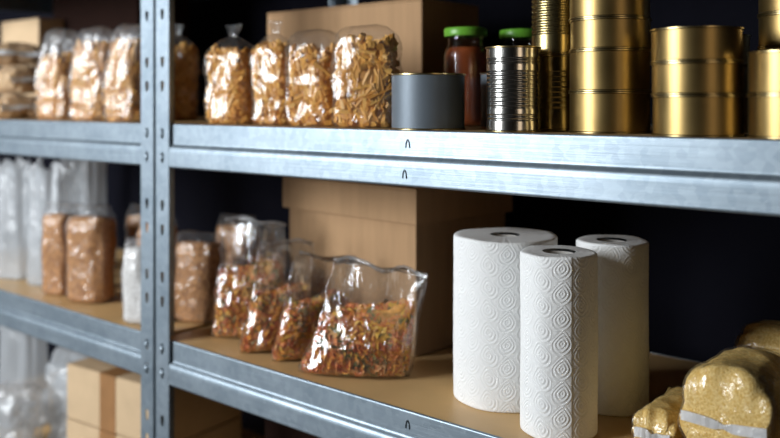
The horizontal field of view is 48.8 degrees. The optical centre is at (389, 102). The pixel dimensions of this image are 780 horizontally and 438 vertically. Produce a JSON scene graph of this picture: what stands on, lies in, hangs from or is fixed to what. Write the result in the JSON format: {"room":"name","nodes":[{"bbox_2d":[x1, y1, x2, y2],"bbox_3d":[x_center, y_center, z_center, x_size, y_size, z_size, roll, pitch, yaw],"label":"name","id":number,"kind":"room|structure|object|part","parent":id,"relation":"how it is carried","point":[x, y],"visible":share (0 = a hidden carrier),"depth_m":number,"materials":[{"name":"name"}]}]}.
{"room":"food storage room","nodes":[
{"label":"food storage room","id":0,"kind":"room"},
{"bbox_2d":[0,0,779,435],"bbox_3d":[0.019,-0.116,2.014,5.400,2.750,0.100,0,0,40],"label":"wall","id":1,"kind":"structure","parent":0,"point":[713,275],"depth_m":1.77,"materials":[{"name":"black paint"}]},
{"bbox_3d":[-1.082,1.309,0.706,5.600,0.100,3.520,0,0,40],"label":"floor","id":2,"kind":"structure","parent":0,"visible":0},
{"bbox_2d":[0,0,332,437],"bbox_3d":[-0.674,0.399,2.034,1.085,1.720,0.486,0,0,40],"label":"shelving rack","id":3,"kind":"object","parent":2,"relation":"on","point":[98,331],"visible":0.37,"depth_m":1.72,"materials":[{"name":"metal"}]},
{"bbox_2d":[0,95,38,118],"bbox_3d":[-0.890,0.008,2.053,0.125,0.056,0.183,0,0,-35],"label":"bag","id":4,"kind":"object","parent":3,"relation":"on","point":[11,106],"visible":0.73,"depth_m":1.98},
{"bbox_2d":[0,66,38,94],"bbox_3d":[-0.871,-0.054,2.043,0.129,0.068,0.190,0,0,-42],"label":"bag","id":5,"kind":"object","parent":4,"relation":"on","point":[16,79],"visible":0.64,"depth_m":1.97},
{"bbox_2d":[0,42,42,66],"bbox_3d":[-0.914,-0.117,2.087,0.123,0.055,0.178,0,0,-28],"label":"bag","id":6,"kind":"object","parent":5,"relation":"on","point":[12,53],"visible":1,"depth_m":2.02,"materials":[{"name":"clear plastic"}]},
{"bbox_2d":[0,381,47,437],"bbox_3d":[-0.845,0.707,1.929,0.151,0.152,0.108,0,0,20],"label":"plastic sack","id":7,"kind":"object","parent":3,"relation":"on","point":[6,381],"visible":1,"depth_m":1.94,"materials":[{"name":"clear plastic"}]},
{"bbox_2d":[1,18,63,96],"bbox_3d":[-0.946,-0.090,2.273,0.200,0.253,0.070,0,0,40],"label":"cardboard box","id":8,"kind":"object","parent":3,"relation":"on","point":[33,31],"visible":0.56,"depth_m":2.22,"materials":[{"name":"brown cardboard"}]},
{"bbox_2d":[35,28,78,119],"bbox_3d":[-0.725,-0.064,1.885,0.098,0.200,0.073,0,0,23],"label":"bag","id":9,"kind":"object","parent":3,"relation":"on","point":[53,102],"visible":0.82,"depth_m":1.86,"materials":[{"name":"clear plastic"}]},
{"bbox_2d":[40,203,77,294],"bbox_3d":[-0.709,0.310,1.851,0.084,0.199,0.068,0,0,20],"label":"bag","id":10,"kind":"object","parent":3,"relation":"on","point":[54,239],"visible":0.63,"depth_m":1.82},
{"bbox_2d":[67,204,115,303],"bbox_3d":[-0.620,0.309,1.786,0.108,0.202,0.078,0,0,17],"label":"bag","id":11,"kind":"object","parent":3,"relation":"on","point":[91,240],"visible":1,"depth_m":1.75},
{"bbox_2d":[67,26,115,120],"bbox_3d":[-0.619,-0.061,1.794,0.112,0.196,0.073,0,0,23],"label":"bag","id":12,"kind":"object","parent":3,"relation":"on","point":[87,84],"visible":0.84,"depth_m":1.77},
{"bbox_2d":[53,0,188,52],"bbox_3d":[-0.697,-0.135,2.212,0.390,0.343,0.150,0,0,40],"label":"cardboard box","id":13,"kind":"object","parent":3,"relation":"on","point":[78,16],"visible":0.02,"depth_m":2.13,"materials":[{"name":"brown cardboard"}]},
{"bbox_2d":[101,24,147,121],"bbox_3d":[-0.515,-0.060,1.693,0.108,0.192,0.079,0,0,23],"label":"bag","id":14,"kind":"object","parent":3,"relation":"on","point":[122,91],"visible":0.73,"depth_m":1.66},
{"bbox_2d":[121,237,147,324],"bbox_3d":[-0.467,0.330,1.611,0.073,0.159,0.058,0,0,26],"label":"bag","id":15,"kind":"object","parent":3,"relation":"on","point":[131,272],"visible":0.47,"depth_m":1.59,"materials":[{"name":"white plastic"}]},
{"bbox_2d":[126,215,147,246],"bbox_3d":[-0.523,0.314,1.859,0.099,0.192,0.076,0,0,23],"label":"bag","id":16,"kind":"object","parent":3,"relation":"on","point":[133,223],"visible":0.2,"depth_m":1.84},
{"bbox_2d":[67,416,241,437],"bbox_3d":[-0.503,0.727,1.837,0.300,0.112,0.221,0,0,34],"label":"cardboard box","id":17,"kind":"object","parent":3,"relation":"on","point":[232,428],"visible":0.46,"depth_m":1.80,"materials":[{"name":"beige cardboard"}]},
{"bbox_2d":[67,344,241,437],"bbox_3d":[-0.503,0.613,1.840,0.300,0.116,0.221,0,0,34],"label":"cardboard box","id":18,"kind":"object","parent":17,"relation":"on","point":[105,396],"visible":0.4,"depth_m":1.76,"materials":[{"name":"beige cardboard"}]},
{"bbox_2d":[137,224,176,298],"bbox_3d":[-0.472,0.316,1.749,0.090,0.188,0.075,0,0,23],"label":"bag","id":19,"kind":"object","parent":3,"relation":"on","point":[175,228],"visible":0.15,"depth_m":1.74,"materials":[{"name":"clear plastic"}]},
{"bbox_2d":[163,42,199,119],"bbox_3d":[-0.442,-0.064,1.786,0.098,0.202,0.074,0,0,41],"label":"bag","id":20,"kind":"object","parent":3,"relation":"on","point":[186,70],"visible":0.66,"depth_m":1.76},
{"bbox_2d":[174,241,224,322],"bbox_3d":[-0.359,0.325,1.624,0.105,0.169,0.079,0,0,20],"label":"bag","id":21,"kind":"object","parent":3,"relation":"on","point":[197,269],"visible":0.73,"depth_m":1.59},
{"bbox_2d":[216,214,259,267],"bbox_3d":[-0.316,0.320,1.795,0.104,0.178,0.079,0,0,29],"label":"bag","id":22,"kind":"object","parent":3,"relation":"on","point":[238,240],"visible":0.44,"depth_m":1.77,"materials":[{"name":"clear plastic"}]},
{"bbox_2d":[156,0,779,437],"bbox_3d":[0.161,0.399,1.330,1.086,1.720,0.486,0,0,40],"label":"shelving rack","id":23,"kind":"object","parent":2,"relation":"on","point":[731,174],"visible":0.61,"depth_m":1.20,"materials":[{"name":"metal"}]},
{"bbox_2d":[205,43,256,123],"bbox_3d":[-0.275,-0.051,1.496,0.101,0.175,0.074,0,0,22],"label":"bag","id":24,"kind":"object","parent":23,"relation":"on","point":[230,99],"visible":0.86,"depth_m":1.47,"materials":[{"name":"orange food"}]},
{"bbox_2d":[211,219,286,337],"bbox_3d":[-0.246,0.303,1.504,0.138,0.213,0.065,0,0,2],"label":"bag","id":25,"kind":"object","parent":23,"relation":"on","point":[235,285],"visible":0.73,"depth_m":1.49,"materials":[{"name":"multicoloured food"}]},
{"bbox_2d":[232,220,285,285],"bbox_3d":[-0.249,0.313,1.617,0.114,0.193,0.070,0,0,15],"label":"bag","id":26,"kind":"object","parent":23,"relation":"on","point":[244,260],"visible":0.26,"depth_m":1.61,"materials":[{"name":"clear plastic"}]},
{"bbox_2d":[251,39,297,124],"bbox_3d":[-0.190,-0.051,1.420,0.085,0.174,0.064,0,0,26],"label":"bag","id":27,"kind":"object","parent":23,"relation":"on","point":[270,72],"visible":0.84,"depth_m":1.40,"materials":[{"name":"clear plastic"}]},
{"bbox_2d":[239,241,313,352],"bbox_3d":[-0.185,0.317,1.429,0.130,0.186,0.061,0,0,-20],"label":"bag","id":28,"kind":"object","parent":23,"relation":"on","point":[264,312],"visible":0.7,"depth_m":1.41,"materials":[{"name":"orange food"}]},
{"bbox_2d":[265,419,318,437],"bbox_3d":[-0.054,0.678,1.632,0.300,0.208,0.220,0,0,40],"label":"cardboard box","id":29,"kind":"object","parent":23,"relation":"on","point":[272,429],"visible":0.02,"depth_m":1.61,"materials":[{"name":"brown cardboard"}]},
{"bbox_2d":[285,29,338,125],"bbox_3d":[-0.115,-0.040,1.351,0.101,0.153,0.072,0,0,21],"label":"bag","id":30,"kind":"object","parent":23,"relation":"on","point":[310,102],"visible":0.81,"depth_m":1.32,"materials":[{"name":"clear plastic"}]},
{"bbox_2d":[271,250,355,360],"bbox_3d":[-0.122,0.323,1.389,0.141,0.173,0.059,0,0,-18],"label":"bag","id":31,"kind":"object","parent":23,"relation":"on","point":[298,323],"visible":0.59,"depth_m":1.36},
{"bbox_2d":[298,259,427,377],"bbox_3d":[-0.042,0.321,1.300,0.200,0.178,0.085,0,0,8],"label":"bag","id":32,"kind":"object","parent":23,"relation":"on","point":[370,340],"visible":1,"depth_m":1.28,"materials":[{"name":"food"}]},
{"bbox_2d":[330,24,399,127],"bbox_3d":[-0.034,-0.040,1.277,0.106,0.153,0.076,0,0,23],"label":"bag","id":33,"kind":"object","parent":23,"relation":"on","point":[363,84],"visible":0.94,"depth_m":1.25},
{"bbox_2d":[283,177,511,356],"bbox_3d":[0.009,0.274,1.584,0.253,0.272,0.346,0,0,-45],"label":"cardboard box","id":34,"kind":"object","parent":23,"relation":"on","point":[392,227],"visible":0.67,"depth_m":1.45,"materials":[{"name":"brown cardboard"}]},
{"bbox_3d":[0.009,0.167,1.584,0.253,0.058,0.346,0,0,-45],"label":"lid","id":35,"kind":"part","parent":34,"relation":"part of","materials":[{"name":"cardboard"}]},
{"bbox_2d":[390,73,465,130],"bbox_3d":[0.053,-0.002,1.191,0.104,0.076,0.104,0,0,19],"label":"tin can","id":36,"kind":"object","parent":23,"relation":"on","point":[420,101],"visible":1,"depth_m":1.15,"materials":[{"name":"grey metal"}]},
{"bbox_2d":[444,26,486,125],"bbox_3d":[0.117,-0.040,1.324,0.067,0.152,0.067,0,0,40],"label":"glass jar","id":37,"kind":"object","parent":23,"relation":"on","point":[470,61],"visible":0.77,"depth_m":1.30,"materials":[{"name":"red glass"}]},
{"bbox_3d":[0.117,-0.109,1.324,0.066,0.014,0.066,0,0,40],"label":"lid","id":38,"kind":"part","parent":37,"relation":"part of","materials":[{"name":"green metal"}]},
{"bbox_2d":[480,72,486,128],"bbox_3d":[0.182,-0.004,1.246,0.104,0.080,0.104,0,0,-12],"label":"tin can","id":39,"kind":"object","parent":23,"relation":"on","point":[483,75],"visible":0.16,"depth_m":1.23,"materials":[{"name":"grey metal"}]},
{"bbox_2d":[453,227,557,412],"bbox_3d":[0.162,0.296,1.205,0.144,0.227,0.145,0,0,-35],"label":"roll","id":40,"kind":"object","parent":23,"relation":"on","point":[486,264],"visible":0.62,"depth_m":1.14,"materials":[{"name":"white paper"}]},
{"bbox_2d":[485,45,541,132],"bbox_3d":[0.157,-0.017,1.094,0.071,0.108,0.071,0,0,-4],"label":"tin can","id":41,"kind":"object","parent":23,"relation":"on","point":[513,71],"visible":1,"depth_m":1.06,"materials":[{"name":"silver metal"}]},
{"bbox_2d":[500,28,531,39],"bbox_3d":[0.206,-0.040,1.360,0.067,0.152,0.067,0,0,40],"label":"lid","id":42,"kind":"object","parent":23,"relation":"on","point":[520,33],"visible":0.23,"depth_m":1.33,"materials":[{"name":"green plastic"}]},
{"bbox_2d":[540,55,569,131],"bbox_3d":[0.222,-0.013,1.135,0.070,0.098,0.070,0,0,-37],"label":"tin can","id":43,"kind":"object","parent":23,"relation":"on","point":[554,69],"visible":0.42,"depth_m":1.10,"materials":[{"name":"gold metal"}]},
{"bbox_2d":[531,0,569,54],"bbox_3d":[0.221,-0.112,1.136,0.070,0.098,0.070,0,0,28],"label":"tin can","id":44,"kind":"object","parent":43,"relation":"on","point":[550,27],"visible":0.76,"depth_m":1.11,"materials":[{"name":"gold metal"}]},
{"bbox_2d":[520,245,597,437],"bbox_3d":[0.212,0.297,1.080,0.096,0.225,0.096,0,0,-17],"label":"roll","id":45,"kind":"object","parent":23,"relation":"on","point":[559,283],"visible":1,"depth_m":1.04,"materials":[{"name":"white paper"}]},
{"bbox_2d":[568,91,651,133],"bbox_3d":[0.270,0.011,1.058,0.099,0.050,0.099,0,0,36],"label":"tin can","id":46,"kind":"object","parent":23,"relation":"on","point":[616,112],"visible":1,"depth_m":1.02,"materials":[{"name":"gold metal"}]},
{"bbox_2d":[568,49,650,91],"bbox_3d":[0.270,-0.039,1.058,0.099,0.050,0.099,0,0,4],"label":"tin can","id":47,"kind":"object","parent":46,"relation":"on","point":[591,70],"visible":0.94,"depth_m":1.02,"materials":[{"name":"gold metal"}]},
{"bbox_2d":[569,17,651,50],"bbox_3d":[0.271,-0.083,1.057,0.099,0.038,0.099,0,0,20],"label":"tin can","id":48,"kind":"object","parent":47,"relation":"on","point":[594,32],"visible":0.83,"depth_m":1.01,"materials":[{"name":"gold metal"}]},
{"bbox_2d":[568,0,650,20],"bbox_3d":[0.270,-0.127,1.058,0.099,0.050,0.099,0,0,-44],"label":"tin can","id":49,"kind":"object","parent":48,"relation":"on","point":[579,9],"visible":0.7,"depth_m":1.02,"materials":[{"name":"gold metal"}]},
{"bbox_2d":[576,234,648,416],"bbox_3d":[0.301,0.297,1.168,0.096,0.225,0.097,0,0,0],"label":"roll","id":50,"kind":"object","parent":23,"relation":"on","point":[623,260],"visible":0.59,"depth_m":1.12,"materials":[{"name":"white paper"}]},
{"bbox_2d":[633,385,685,437],"bbox_3d":[0.338,0.381,1.034,0.055,0.058,0.138,0,0,37],"label":"bag","id":51,"kind":"object","parent":23,"relation":"on","point":[660,418],"visible":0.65,"depth_m":0.99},
{"bbox_2d":[651,95,745,137],"bbox_3d":[0.342,0.014,0.955,0.099,0.045,0.099,0,0,27],"label":"tin can","id":52,"kind":"object","parent":23,"relation":"on","point":[699,116],"visible":1,"depth_m":0.91,"materials":[{"name":"gold metal"}]},
{"bbox_2d":[650,61,744,94],"bbox_3d":[0.341,-0.026,0.956,0.099,0.036,0.099,0,0,-19],"label":"tin can","id":53,"kind":"object","parent":52,"relation":"on","point":[686,77],"visible":0.95,"depth_m":0.91,"materials":[{"name":"gold metal"}]},
{"bbox_2d":[649,25,743,63],"bbox_3d":[0.340,-0.063,0.957,0.099,0.038,0.099,0,0,16],"label":"tin can","id":54,"kind":"object","parent":53,"relation":"on","point":[705,42],"visible":0.84,"depth_m":0.92,"materials":[{"name":"gold metal"}]},
{"bbox_2d":[680,347,779,437],"bbox_3d":[0.401,0.348,0.980,0.110,0.123,0.137,0,0,39],"label":"bag","id":55,"kind":"object","parent":23,"relation":"on","point":[735,394],"visible":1,"depth_m":0.94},
{"bbox_2d":[744,97,747,132],"bbox_3d":[0.402,0.014,1.084,0.099,0.045,0.099,0,0,9],"label":"tin can","id":56,"kind":"object","parent":23,"relation":"on","point":[745,98],"visible":0.06,"depth_m":1.05,"materials":[{"name":"gold metal"}]},
{"bbox_2d":[744,65,747,94],"bbox_3d":[0.402,-0.027,1.084,0.099,0.038,0.099,0,0,-16],"label":"tin can","id":57,"kind":"object","parent":56,"relation":"on","point":[745,66],"visible":0.09,"depth_m":1.05,"materials":[{"name":"gold metal"}]},
{"bbox_2d":[743,34,750,64],"bbox_3d":[0.402,-0.065,1.084,0.099,0.038,0.099,0,0,26],"label":"tin can","id":58,"kind":"object","parent":57,"relation":"on","point":[746,37],"visible":0.12,"depth_m":1.05,"materials":[{"name":"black metal"}]},
{"bbox_2d":[746,95,779,138],"bbox_3d":[0.426,0.014,0.898,0.099,0.045,0.099,0,0,-2],"label":"tin can","id":59,"kind":"object","parent":23,"relation":"on","point":[763,110],"visible":1,"depth_m":0.88,"materials":[{"name":"gold metal"}]},
{"bbox_2d":[746,50,779,94],"bbox_3d":[0.426,-0.031,0.898,0.099,0.045,0.099,0,0,-37],"label":"tin can","id":60,"kind":"object","parent":59,"relation":"on","point":[764,65],"visible":0.98,"depth_m":0.88,"materials":[{"name":"gold metal"}]},
{"bbox_3d":[-0.034,-0.006,1.633,0.385,0.085,0.168,0,0,40],"label":"cardboard box","id":61,"kind":"object","parent":23,"relation":"on","visible":0},
{"bbox_2d":[267,0,477,72],"bbox_3d":[-0.040,-0.113,1.635,0.388,0.128,0.170,0,0,40],"label":"cardboard box","id":62,"kind":"object","parent":61,"relation":"on","point":[418,26],"visible":0.66,"depth_m":1.51,"materials":[{"name":"brown cardboard"}]},
{"bbox_3d":[0.549,0.382,1.153,0.192,0.054,0.121,0,0,38],"label":"bag","id":63,"kind":"object","parent":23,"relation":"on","visible":0},
{"bbox_2d":[735,319,779,356],"bbox_3d":[0.562,0.327,1.140,0.182,0.058,0.114,0,0,38],"label":"bag","id":64,"kind":"object","parent":63,"relation":"on","point":[764,335],"visible":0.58,"depth_m":1.14,"materials":[{"name":"yellow plastic"}]},
{"bbox_3d":[0.476,0.011,0.989,0.099,0.050,0.099,0,0,4],"label":"tin can","id":65,"kind":"object","parent":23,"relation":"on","visible":0},
{"bbox_2d":[757,46,779,50],"bbox_3d":[0.476,-0.039,0.989,0.099,0.050,0.099,0,0,-16],"label":"tin can","id":66,"kind":"object","parent":65,"relation":"on","point":[773,47],"visible":0.16,"depth_m":0.97,"materials":[{"name":"gold metal"}]},
{"bbox_2d":[757,12,779,47],"bbox_3d":[0.476,-0.083,0.989,0.099,0.038,0.099,0,0,22],"label":"tin can","id":67,"kind":"object","parent":66,"relation":"on","point":[769,24],"visible":0.88,"depth_m":0.97,"materials":[{"name":"gold metal"}]},
{"bbox_2d":[757,0,779,15],"bbox_3d":[0.476,-0.127,0.989,0.099,0.050,0.099,0,0,-6],"label":"tin can","id":68,"kind":"object","parent":67,"relation":"on","point":[765,6],"visible":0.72,"depth_m":0.98,"materials":[{"name":"gold metal"}]}
]}

